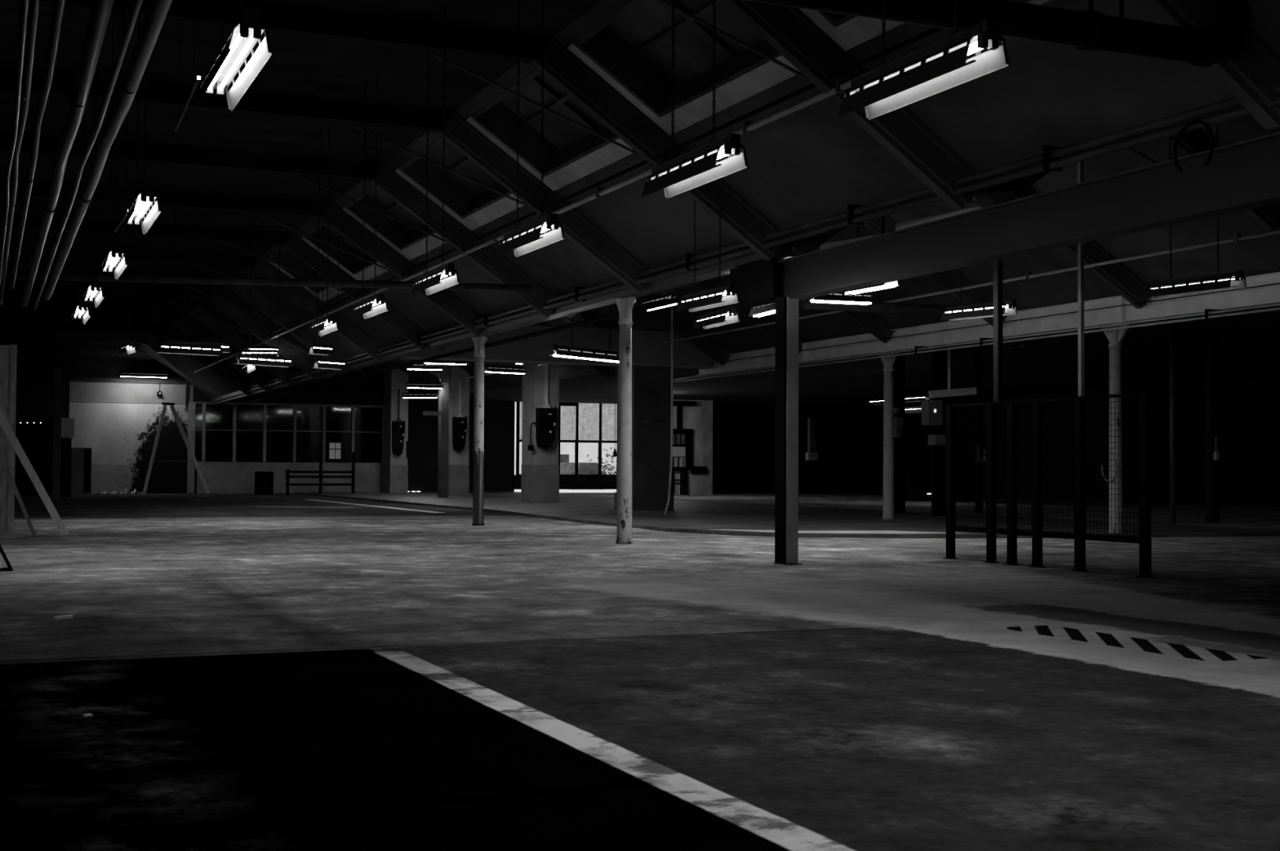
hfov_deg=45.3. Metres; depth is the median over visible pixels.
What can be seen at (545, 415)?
switch box
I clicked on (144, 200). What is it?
ceiling light
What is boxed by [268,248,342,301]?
skylight
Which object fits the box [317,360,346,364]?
tray
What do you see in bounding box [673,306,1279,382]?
pipe
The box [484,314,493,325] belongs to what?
clamp
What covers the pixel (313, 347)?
tray
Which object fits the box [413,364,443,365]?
tray
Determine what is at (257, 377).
rafter
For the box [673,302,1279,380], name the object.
pipe
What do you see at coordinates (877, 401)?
pendant lamp
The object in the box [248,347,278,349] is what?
tray
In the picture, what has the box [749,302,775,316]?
pendant lamp
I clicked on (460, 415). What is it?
hood
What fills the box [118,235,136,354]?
pendant lamp
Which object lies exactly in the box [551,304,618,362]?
pendant lamp
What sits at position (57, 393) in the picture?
post
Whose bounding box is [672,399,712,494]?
wall
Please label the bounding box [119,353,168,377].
pendant lamp
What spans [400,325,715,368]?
cross beam
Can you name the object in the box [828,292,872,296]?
tray
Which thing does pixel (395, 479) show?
pillar
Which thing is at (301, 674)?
floor
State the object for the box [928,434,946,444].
junction box
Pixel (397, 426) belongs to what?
switch box
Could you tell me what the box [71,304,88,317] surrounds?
fluorescent tube
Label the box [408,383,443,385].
tray
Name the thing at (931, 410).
electrical box
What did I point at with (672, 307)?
hanging cable
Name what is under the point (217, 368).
rafter
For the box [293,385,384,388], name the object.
ceiling
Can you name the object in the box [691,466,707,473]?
basin
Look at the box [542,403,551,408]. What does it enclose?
hood
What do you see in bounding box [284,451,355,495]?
railing
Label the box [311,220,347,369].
pendant lamp
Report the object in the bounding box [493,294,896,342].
rafter
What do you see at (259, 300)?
rafter
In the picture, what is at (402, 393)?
tray
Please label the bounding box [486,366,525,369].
tray
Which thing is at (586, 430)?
window
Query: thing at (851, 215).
clamp
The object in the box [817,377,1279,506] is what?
wall
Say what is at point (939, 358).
steel post
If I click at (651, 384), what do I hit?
pillar
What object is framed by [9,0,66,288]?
pipe
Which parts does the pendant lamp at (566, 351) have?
chain, chain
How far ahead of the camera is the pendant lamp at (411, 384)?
46.01 m
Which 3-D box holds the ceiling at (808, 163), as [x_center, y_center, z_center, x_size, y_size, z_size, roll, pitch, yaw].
[-4.961,-2.577,27.218,18.291,1.900,58.200,1,-2,-23]
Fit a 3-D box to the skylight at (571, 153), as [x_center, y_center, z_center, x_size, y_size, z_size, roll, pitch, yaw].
[-0.907,-3.359,16.629,1.183,1.105,2.830,1,-2,-23]
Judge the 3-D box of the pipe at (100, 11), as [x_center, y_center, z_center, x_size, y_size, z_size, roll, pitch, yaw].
[-3.901,-2.739,10.316,0.100,2.220,17.900,1,-2,-23]
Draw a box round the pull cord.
[613,402,616,456]
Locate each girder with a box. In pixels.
[695,271,1279,375]
[777,131,1279,300]
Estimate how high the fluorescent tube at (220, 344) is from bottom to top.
0.041 m
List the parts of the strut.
rod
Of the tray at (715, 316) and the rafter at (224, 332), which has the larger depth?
the rafter at (224, 332)
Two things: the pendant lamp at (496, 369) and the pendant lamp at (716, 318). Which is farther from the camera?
the pendant lamp at (496, 369)
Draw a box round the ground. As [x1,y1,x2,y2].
[514,488,616,492]
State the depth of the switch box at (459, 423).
49.11 m
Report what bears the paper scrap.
on the floor at (301, 674)
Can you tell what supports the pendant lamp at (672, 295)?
hanging from the ceiling at (808, 163)
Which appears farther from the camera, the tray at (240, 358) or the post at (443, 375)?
the post at (443, 375)
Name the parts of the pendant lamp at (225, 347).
chain, chain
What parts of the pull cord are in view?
cord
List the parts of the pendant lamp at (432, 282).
chain, chain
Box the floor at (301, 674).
[0,492,1279,850]
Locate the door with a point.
(917, 450)
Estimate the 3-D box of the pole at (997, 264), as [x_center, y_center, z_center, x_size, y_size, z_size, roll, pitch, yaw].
[3.693,-1.565,15.822,0.060,2.640,0.080,1,-2,-23]
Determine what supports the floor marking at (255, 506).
on the floor at (301, 674)
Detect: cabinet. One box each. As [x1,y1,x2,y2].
[14,419,53,495]
[71,447,92,493]
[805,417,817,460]
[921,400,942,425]
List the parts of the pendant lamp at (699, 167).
chain, chain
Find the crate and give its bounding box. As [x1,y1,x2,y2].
[254,471,273,494]
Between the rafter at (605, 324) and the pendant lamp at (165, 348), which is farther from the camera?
the rafter at (605, 324)
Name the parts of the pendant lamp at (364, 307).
chain, chain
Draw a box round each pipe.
[0,0,28,283]
[0,0,40,304]
[0,270,531,291]
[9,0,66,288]
[20,0,114,306]
[33,0,142,310]
[43,0,172,300]
[251,83,1279,387]
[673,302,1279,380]
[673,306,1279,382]
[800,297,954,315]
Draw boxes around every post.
[51,368,62,501]
[437,364,448,497]
[931,346,946,515]
[1204,334,1219,522]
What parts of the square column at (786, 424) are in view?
plate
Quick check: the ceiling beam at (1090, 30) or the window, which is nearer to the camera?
the ceiling beam at (1090, 30)
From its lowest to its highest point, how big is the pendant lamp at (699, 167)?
2.536 m
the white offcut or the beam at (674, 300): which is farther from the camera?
the beam at (674, 300)
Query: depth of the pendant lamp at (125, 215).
11.35 m
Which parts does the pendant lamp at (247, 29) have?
chain, chain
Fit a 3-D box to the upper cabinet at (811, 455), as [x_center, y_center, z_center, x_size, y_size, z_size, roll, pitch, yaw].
[5.649,0.440,50.410,0.360,1.400,0.200,1,-2,-23]
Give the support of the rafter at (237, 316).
attached to the ceiling at (808, 163)
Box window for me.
[515,401,617,475]
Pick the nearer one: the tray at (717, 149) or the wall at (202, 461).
the tray at (717, 149)
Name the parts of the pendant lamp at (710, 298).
chain, chain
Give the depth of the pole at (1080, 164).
14.77 m
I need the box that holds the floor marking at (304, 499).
[303,498,444,512]
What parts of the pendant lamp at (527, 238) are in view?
chain, chain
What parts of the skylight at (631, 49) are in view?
frame, pane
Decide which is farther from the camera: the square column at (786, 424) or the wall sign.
the wall sign
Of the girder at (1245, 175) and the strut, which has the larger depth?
the strut
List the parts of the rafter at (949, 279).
tie rod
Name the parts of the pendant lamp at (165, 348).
chain, chain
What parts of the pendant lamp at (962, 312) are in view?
chain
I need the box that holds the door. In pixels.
[905,388,975,501]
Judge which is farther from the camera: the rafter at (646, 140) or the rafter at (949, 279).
the rafter at (949, 279)
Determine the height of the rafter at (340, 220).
1.989 m
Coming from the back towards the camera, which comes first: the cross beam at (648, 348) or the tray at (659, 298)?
the cross beam at (648, 348)
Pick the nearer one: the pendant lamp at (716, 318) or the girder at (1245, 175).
the girder at (1245, 175)
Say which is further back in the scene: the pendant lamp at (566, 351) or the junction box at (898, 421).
the junction box at (898, 421)
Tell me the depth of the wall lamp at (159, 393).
53.42 m
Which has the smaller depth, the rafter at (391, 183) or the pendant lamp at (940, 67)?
the pendant lamp at (940, 67)
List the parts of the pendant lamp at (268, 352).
chain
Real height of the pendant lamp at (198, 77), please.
2.328 m
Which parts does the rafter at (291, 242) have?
tie rod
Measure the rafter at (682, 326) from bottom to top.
1.989 m
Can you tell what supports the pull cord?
hanging from the ceiling at (1249, 344)
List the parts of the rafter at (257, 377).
tie rod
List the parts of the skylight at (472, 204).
frame, pane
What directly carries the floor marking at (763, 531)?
on the floor slab at (687, 516)
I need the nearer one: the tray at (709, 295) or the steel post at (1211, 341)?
the tray at (709, 295)
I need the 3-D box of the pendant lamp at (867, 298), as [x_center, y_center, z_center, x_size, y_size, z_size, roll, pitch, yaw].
[2.810,-2.610,21.439,0.928,1.804,0.174,1,-2,-19]
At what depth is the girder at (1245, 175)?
11.63 m
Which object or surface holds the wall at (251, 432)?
on the floor at (301, 674)
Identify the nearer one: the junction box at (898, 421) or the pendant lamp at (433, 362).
the junction box at (898, 421)
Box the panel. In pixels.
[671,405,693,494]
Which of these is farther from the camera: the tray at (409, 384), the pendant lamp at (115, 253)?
the tray at (409, 384)
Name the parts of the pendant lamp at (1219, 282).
chain, chain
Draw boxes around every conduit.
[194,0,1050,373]
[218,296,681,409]
[465,229,1279,378]
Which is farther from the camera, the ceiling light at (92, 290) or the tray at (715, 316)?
the tray at (715, 316)
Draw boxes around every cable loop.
[1101,465,1117,482]
[1173,120,1213,172]
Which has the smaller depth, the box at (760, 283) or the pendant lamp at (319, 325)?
the box at (760, 283)
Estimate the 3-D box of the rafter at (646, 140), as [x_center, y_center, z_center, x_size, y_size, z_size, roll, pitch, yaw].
[-3.344,-2.761,13.680,10.466,1.989,0.300,1,-2,-23]
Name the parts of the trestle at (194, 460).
leg, leg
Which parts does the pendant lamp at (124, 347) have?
chain, chain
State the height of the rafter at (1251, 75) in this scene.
1.989 m
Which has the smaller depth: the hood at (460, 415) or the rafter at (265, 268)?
the rafter at (265, 268)
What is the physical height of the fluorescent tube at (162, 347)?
0.041 m
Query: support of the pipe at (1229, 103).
attached to the rafter at (459, 132)
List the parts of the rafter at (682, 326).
tie rod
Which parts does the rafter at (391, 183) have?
tie rod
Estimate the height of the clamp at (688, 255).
0.180 m
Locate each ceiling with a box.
[0,0,1279,399]
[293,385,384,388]
[429,305,1279,408]
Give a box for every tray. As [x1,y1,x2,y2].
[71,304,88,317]
[119,372,168,374]
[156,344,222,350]
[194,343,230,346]
[235,355,293,361]
[240,351,278,352]
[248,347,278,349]
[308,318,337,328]
[311,345,333,349]
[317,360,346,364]
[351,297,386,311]
[402,393,437,395]
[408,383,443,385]
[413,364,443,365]
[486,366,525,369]
[551,346,618,355]
[641,294,674,303]
[645,142,742,182]
[677,288,737,302]
[693,311,737,321]
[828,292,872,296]
[842,31,1003,97]
[905,395,928,398]
[942,303,1008,313]
[1146,275,1244,289]
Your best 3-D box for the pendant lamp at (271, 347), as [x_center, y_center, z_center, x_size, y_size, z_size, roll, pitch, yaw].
[-8.776,-2.132,35.738,0.701,0.906,0.174,1,-2,-13]
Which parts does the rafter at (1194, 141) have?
tie rod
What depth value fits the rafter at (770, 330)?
30.48 m
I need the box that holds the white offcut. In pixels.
[53,614,73,619]
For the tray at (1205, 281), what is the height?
0.041 m
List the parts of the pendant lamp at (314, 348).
chain, chain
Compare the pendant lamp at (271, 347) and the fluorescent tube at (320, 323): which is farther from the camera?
the pendant lamp at (271, 347)
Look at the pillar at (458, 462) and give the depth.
49.30 m
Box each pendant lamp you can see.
[68,110,91,324]
[79,62,105,307]
[96,0,128,279]
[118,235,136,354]
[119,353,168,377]
[120,0,162,235]
[156,208,222,355]
[168,240,231,352]
[194,0,274,111]
[233,218,293,367]
[240,267,256,373]
[240,286,279,356]
[247,315,278,351]
[306,122,338,336]
[307,200,334,355]
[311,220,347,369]
[349,69,388,319]
[401,369,437,397]
[406,361,443,369]
[406,375,443,388]
[409,1,460,295]
[422,360,467,364]
[484,362,526,373]
[495,0,564,257]
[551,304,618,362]
[640,291,679,311]
[641,0,749,199]
[675,157,739,312]
[692,275,740,328]
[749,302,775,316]
[808,225,873,304]
[837,0,1010,119]
[841,225,899,293]
[866,383,884,404]
[905,378,929,401]
[905,379,921,413]
[940,267,1017,320]
[1144,123,1247,297]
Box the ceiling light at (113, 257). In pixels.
[99,249,123,270]
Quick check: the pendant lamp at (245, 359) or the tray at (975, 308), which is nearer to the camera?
the tray at (975, 308)
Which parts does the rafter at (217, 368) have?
tie rod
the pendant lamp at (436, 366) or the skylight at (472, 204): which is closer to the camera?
the skylight at (472, 204)
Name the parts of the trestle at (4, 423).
leg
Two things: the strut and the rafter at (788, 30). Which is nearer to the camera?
the rafter at (788, 30)
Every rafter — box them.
[0,0,788,260]
[0,66,649,293]
[0,131,555,317]
[0,177,484,336]
[0,213,429,350]
[0,240,385,361]
[0,281,316,378]
[0,296,292,385]
[0,309,270,391]
[0,320,251,395]
[1,262,348,370]
[325,320,617,380]
[356,308,619,371]
[392,294,731,364]
[437,276,805,352]
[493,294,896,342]
[564,214,1006,326]
[657,0,986,211]
[659,186,1149,308]
[788,128,1279,256]
[973,170,1050,208]
[1138,0,1279,129]
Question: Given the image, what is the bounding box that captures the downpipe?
[184,382,187,410]
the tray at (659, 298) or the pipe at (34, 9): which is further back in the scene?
the tray at (659, 298)
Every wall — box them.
[0,342,817,493]
[194,461,377,492]
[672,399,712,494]
[712,488,817,492]
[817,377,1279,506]
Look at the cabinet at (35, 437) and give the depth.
48.39 m
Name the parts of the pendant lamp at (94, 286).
chain, chain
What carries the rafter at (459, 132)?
attached to the ceiling at (808, 163)
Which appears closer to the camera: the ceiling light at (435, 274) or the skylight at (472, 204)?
the ceiling light at (435, 274)
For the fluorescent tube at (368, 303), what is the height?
0.041 m
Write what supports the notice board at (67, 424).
on the tall cabinet
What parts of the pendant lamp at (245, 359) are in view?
chain, chain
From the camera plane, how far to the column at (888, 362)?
28.11 m
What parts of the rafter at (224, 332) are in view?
tie rod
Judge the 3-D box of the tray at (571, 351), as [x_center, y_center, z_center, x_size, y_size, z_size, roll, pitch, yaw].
[-0.799,-1.193,25.110,0.126,0.041,1.962,-1,-2,36]
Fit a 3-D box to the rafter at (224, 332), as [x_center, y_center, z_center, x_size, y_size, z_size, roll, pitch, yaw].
[-13.842,-2.122,38.156,10.466,1.989,0.300,1,-2,-23]
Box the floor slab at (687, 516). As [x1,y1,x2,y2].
[293,491,1279,537]
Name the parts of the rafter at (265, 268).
tie rod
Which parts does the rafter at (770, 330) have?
tie rod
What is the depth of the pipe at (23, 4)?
7.58 m
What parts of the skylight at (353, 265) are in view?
pane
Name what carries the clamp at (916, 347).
attached to the girder at (1265, 295)
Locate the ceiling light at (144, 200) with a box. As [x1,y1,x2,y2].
[123,191,158,222]
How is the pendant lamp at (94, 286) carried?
hanging from the ceiling at (808, 163)
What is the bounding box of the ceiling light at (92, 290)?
[81,284,101,298]
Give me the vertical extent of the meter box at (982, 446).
0.400 m
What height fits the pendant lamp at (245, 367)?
2.186 m
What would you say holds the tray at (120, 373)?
on the pendant lamp at (131, 374)
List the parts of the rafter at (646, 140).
tie rod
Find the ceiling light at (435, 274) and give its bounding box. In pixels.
[412,268,456,285]
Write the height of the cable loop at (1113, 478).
0.245 m
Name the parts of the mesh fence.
post, panel, post, panel, post, foot plate, panel, post, foot plate, rail, rail, panel, post, foot plate, panel, post, foot plate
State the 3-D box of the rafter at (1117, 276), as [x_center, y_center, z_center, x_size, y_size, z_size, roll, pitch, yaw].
[3.689,-2.538,20.315,7.705,1.989,0.300,1,-2,-23]
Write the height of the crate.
0.795 m
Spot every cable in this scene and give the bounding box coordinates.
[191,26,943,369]
[663,288,673,515]
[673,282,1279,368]
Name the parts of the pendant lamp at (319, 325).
chain, chain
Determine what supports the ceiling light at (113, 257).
on the pendant lamp at (115, 253)
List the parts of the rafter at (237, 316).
tie rod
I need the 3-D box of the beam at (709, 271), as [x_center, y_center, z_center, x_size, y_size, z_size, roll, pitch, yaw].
[-6.782,-1.330,34.927,0.400,0.215,41.940,1,-2,-23]
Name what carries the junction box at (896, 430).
attached to the steel post
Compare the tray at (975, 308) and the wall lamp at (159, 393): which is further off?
the wall lamp at (159, 393)
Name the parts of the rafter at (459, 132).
tie rod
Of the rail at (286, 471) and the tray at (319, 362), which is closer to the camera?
the tray at (319, 362)
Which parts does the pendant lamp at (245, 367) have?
chain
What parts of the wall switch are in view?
plate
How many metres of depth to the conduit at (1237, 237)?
21.80 m
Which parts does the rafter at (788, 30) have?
tie rod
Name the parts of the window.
pane, pane, sill, pane, pane, pane, pane, pane, pane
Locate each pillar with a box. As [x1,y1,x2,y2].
[382,363,408,492]
[448,364,469,495]
[520,363,559,501]
[614,364,674,509]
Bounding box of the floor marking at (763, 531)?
[714,528,963,533]
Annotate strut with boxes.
[928,346,977,398]
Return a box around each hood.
[456,413,462,417]
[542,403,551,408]
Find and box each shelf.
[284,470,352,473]
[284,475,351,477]
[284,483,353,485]
[672,400,697,406]
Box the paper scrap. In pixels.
[82,713,92,716]
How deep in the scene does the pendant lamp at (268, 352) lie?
30.10 m
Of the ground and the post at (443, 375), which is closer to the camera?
the post at (443, 375)
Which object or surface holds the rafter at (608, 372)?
attached to the ceiling at (808, 163)
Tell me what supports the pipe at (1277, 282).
attached to the rafter at (949, 279)
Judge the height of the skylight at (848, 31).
1.105 m
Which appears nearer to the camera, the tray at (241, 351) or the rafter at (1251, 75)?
the rafter at (1251, 75)
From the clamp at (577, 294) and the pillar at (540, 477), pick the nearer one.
the clamp at (577, 294)
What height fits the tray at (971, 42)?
0.041 m
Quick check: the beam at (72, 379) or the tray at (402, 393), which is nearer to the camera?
the tray at (402, 393)
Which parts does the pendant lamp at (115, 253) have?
chain, chain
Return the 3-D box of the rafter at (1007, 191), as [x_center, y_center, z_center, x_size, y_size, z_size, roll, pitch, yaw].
[6.313,-2.698,14.196,7.705,1.989,0.300,1,-2,-23]
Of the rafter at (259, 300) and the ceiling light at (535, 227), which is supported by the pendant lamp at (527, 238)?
the ceiling light at (535, 227)
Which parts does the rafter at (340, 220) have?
tie rod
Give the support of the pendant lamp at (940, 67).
hanging from the ceiling at (808, 163)
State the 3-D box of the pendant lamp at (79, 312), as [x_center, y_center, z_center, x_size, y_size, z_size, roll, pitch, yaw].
[-6.155,-2.421,16.900,0.174,2.536,1.050,1,-2,-23]
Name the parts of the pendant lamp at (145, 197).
chain, chain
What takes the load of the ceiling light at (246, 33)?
on the pendant lamp at (247, 29)
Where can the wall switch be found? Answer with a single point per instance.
(1215, 452)
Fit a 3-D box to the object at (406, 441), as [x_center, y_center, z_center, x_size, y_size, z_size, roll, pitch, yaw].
[-8.295,0.855,54.623,0.060,0.606,0.109,1,-2,-23]
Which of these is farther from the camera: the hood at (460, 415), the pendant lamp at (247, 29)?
the hood at (460, 415)
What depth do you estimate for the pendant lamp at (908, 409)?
43.58 m
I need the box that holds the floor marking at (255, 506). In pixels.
[255,506,354,507]
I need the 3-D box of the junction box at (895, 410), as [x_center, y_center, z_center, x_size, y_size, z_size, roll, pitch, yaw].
[5.304,-0.316,31.725,0.081,0.112,0.100,1,-2,-23]
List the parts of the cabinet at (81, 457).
door, door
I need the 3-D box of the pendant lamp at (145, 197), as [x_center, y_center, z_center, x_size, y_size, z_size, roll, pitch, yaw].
[-3.286,-2.598,10.136,0.174,2.536,1.050,1,-2,-23]
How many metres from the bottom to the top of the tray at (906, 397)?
0.041 m
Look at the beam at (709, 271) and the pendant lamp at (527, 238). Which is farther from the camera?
the beam at (709, 271)
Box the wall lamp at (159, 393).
[156,382,162,395]
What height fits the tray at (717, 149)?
0.041 m
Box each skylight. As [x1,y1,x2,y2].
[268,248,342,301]
[301,221,387,279]
[342,184,445,260]
[395,136,524,230]
[466,68,632,191]
[567,0,800,135]
[799,8,903,51]
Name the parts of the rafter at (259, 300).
tie rod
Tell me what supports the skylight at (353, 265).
attached to the ceiling at (808, 163)
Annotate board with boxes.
[61,417,74,437]
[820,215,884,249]
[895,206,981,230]
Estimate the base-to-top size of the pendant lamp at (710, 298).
1.456 m
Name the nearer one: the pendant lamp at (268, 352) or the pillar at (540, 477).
the pendant lamp at (268, 352)
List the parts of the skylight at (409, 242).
pane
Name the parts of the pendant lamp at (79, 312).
chain, chain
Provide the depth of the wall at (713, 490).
62.65 m
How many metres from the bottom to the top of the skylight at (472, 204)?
1.105 m
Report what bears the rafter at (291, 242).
attached to the ceiling at (808, 163)
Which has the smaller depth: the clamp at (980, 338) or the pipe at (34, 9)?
the pipe at (34, 9)
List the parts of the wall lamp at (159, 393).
lamp shade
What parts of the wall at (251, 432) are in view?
pane, pane, pane, pane, head rail, pane, pane, pane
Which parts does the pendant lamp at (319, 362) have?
chain, chain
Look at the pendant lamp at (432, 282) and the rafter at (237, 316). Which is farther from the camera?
the rafter at (237, 316)
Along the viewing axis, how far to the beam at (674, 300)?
24.68 m
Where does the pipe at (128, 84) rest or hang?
hanging from the ceiling at (808, 163)
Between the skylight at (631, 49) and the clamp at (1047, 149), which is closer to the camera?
the clamp at (1047, 149)
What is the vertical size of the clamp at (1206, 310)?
0.130 m
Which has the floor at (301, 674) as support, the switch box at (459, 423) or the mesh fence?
the mesh fence
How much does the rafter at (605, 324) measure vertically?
1.989 m
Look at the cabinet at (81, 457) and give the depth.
51.83 m
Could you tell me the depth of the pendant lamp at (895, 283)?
17.24 m
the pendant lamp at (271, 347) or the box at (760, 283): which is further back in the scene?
the pendant lamp at (271, 347)
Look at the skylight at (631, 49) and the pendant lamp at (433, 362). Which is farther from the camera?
the pendant lamp at (433, 362)
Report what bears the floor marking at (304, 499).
on the floor at (301, 674)
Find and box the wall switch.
[1213,437,1218,459]
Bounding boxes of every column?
[471,335,488,525]
[614,296,636,543]
[773,296,802,564]
[879,352,897,519]
[1101,324,1129,532]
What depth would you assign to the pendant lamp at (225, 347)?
27.29 m
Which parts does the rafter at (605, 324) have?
tie rod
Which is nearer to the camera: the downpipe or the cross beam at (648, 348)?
the cross beam at (648, 348)
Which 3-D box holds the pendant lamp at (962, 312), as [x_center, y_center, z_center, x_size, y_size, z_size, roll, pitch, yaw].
[4.132,-2.449,18.701,0.174,2.266,1.075,2,-2,-37]
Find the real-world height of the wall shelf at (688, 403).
0.180 m
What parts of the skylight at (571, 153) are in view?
frame, pane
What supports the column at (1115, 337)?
on the floor at (301, 674)
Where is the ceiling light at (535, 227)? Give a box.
[498,220,560,244]
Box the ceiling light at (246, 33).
[200,19,267,92]
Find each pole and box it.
[993,259,1003,401]
[1077,160,1084,395]
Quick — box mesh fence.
[942,391,1155,577]
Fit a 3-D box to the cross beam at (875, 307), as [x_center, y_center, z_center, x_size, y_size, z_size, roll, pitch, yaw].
[4.067,-1.851,24.214,3.392,0.178,0.170,1,-2,-23]
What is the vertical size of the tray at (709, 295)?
0.041 m
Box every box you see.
[391,388,404,456]
[452,380,466,452]
[535,364,556,449]
[729,257,783,307]
[893,407,899,413]
[893,417,902,427]
[893,427,900,436]
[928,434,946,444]
[976,444,985,462]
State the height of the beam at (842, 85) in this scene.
0.110 m
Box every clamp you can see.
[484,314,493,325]
[574,286,586,301]
[685,253,698,270]
[847,204,863,225]
[915,346,928,353]
[979,337,993,345]
[1043,145,1062,171]
[1204,308,1222,318]
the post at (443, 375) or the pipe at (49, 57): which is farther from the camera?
the post at (443, 375)
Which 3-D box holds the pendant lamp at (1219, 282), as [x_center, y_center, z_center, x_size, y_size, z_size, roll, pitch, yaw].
[5.792,-2.516,16.028,0.174,2.266,1.167,1,-2,-31]
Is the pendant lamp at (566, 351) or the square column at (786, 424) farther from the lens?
the pendant lamp at (566, 351)
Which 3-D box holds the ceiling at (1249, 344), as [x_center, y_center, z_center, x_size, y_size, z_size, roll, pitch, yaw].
[11.103,-1.607,34.082,16.800,0.150,58.200,1,-2,-23]
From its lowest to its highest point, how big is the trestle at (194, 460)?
3.136 m
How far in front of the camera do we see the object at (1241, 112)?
13.07 m
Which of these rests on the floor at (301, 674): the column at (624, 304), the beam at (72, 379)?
the column at (624, 304)
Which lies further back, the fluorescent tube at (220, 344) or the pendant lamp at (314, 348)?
the fluorescent tube at (220, 344)
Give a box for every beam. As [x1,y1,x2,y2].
[70,377,191,384]
[208,242,795,404]
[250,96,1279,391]
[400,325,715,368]
[744,0,1249,66]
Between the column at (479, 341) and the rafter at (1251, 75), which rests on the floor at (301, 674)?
the column at (479, 341)
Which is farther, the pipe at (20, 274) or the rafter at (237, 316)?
the rafter at (237, 316)
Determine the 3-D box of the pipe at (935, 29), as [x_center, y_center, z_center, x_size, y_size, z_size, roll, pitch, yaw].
[-4.858,-2.338,26.820,0.038,0.044,47.000,1,-2,-23]
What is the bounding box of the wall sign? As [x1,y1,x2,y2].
[422,410,441,415]
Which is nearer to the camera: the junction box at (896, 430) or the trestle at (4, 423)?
the trestle at (4, 423)
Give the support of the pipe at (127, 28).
hanging from the ceiling at (808, 163)
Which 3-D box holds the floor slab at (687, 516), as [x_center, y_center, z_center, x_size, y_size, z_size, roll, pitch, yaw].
[-1.430,2.015,38.898,8.930,0.055,38.500,1,-2,-23]
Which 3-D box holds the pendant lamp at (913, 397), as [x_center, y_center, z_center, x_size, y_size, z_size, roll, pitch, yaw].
[7.728,-0.989,43.354,0.174,0.616,1.458,1,-2,-22]
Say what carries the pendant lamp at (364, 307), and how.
hanging from the ceiling at (808, 163)
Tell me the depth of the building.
82.00 m
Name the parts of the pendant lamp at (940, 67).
chain, chain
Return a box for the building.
[514,401,516,475]
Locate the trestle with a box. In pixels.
[0,543,13,570]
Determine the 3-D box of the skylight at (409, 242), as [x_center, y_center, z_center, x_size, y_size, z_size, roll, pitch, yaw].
[-3.531,-3.199,22.748,1.183,1.105,2.830,1,-2,-23]
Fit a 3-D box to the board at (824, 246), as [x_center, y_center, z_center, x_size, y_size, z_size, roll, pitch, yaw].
[2.221,-2.161,16.107,0.030,0.694,1.262,1,-2,-23]
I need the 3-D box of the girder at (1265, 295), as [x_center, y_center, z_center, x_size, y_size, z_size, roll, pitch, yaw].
[6.100,-1.630,24.427,0.180,0.384,24.000,1,-2,-23]
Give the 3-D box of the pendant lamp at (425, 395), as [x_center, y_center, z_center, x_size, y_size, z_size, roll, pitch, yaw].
[-7.367,-1.663,51.347,1.197,1.488,0.174,0,-2,6]

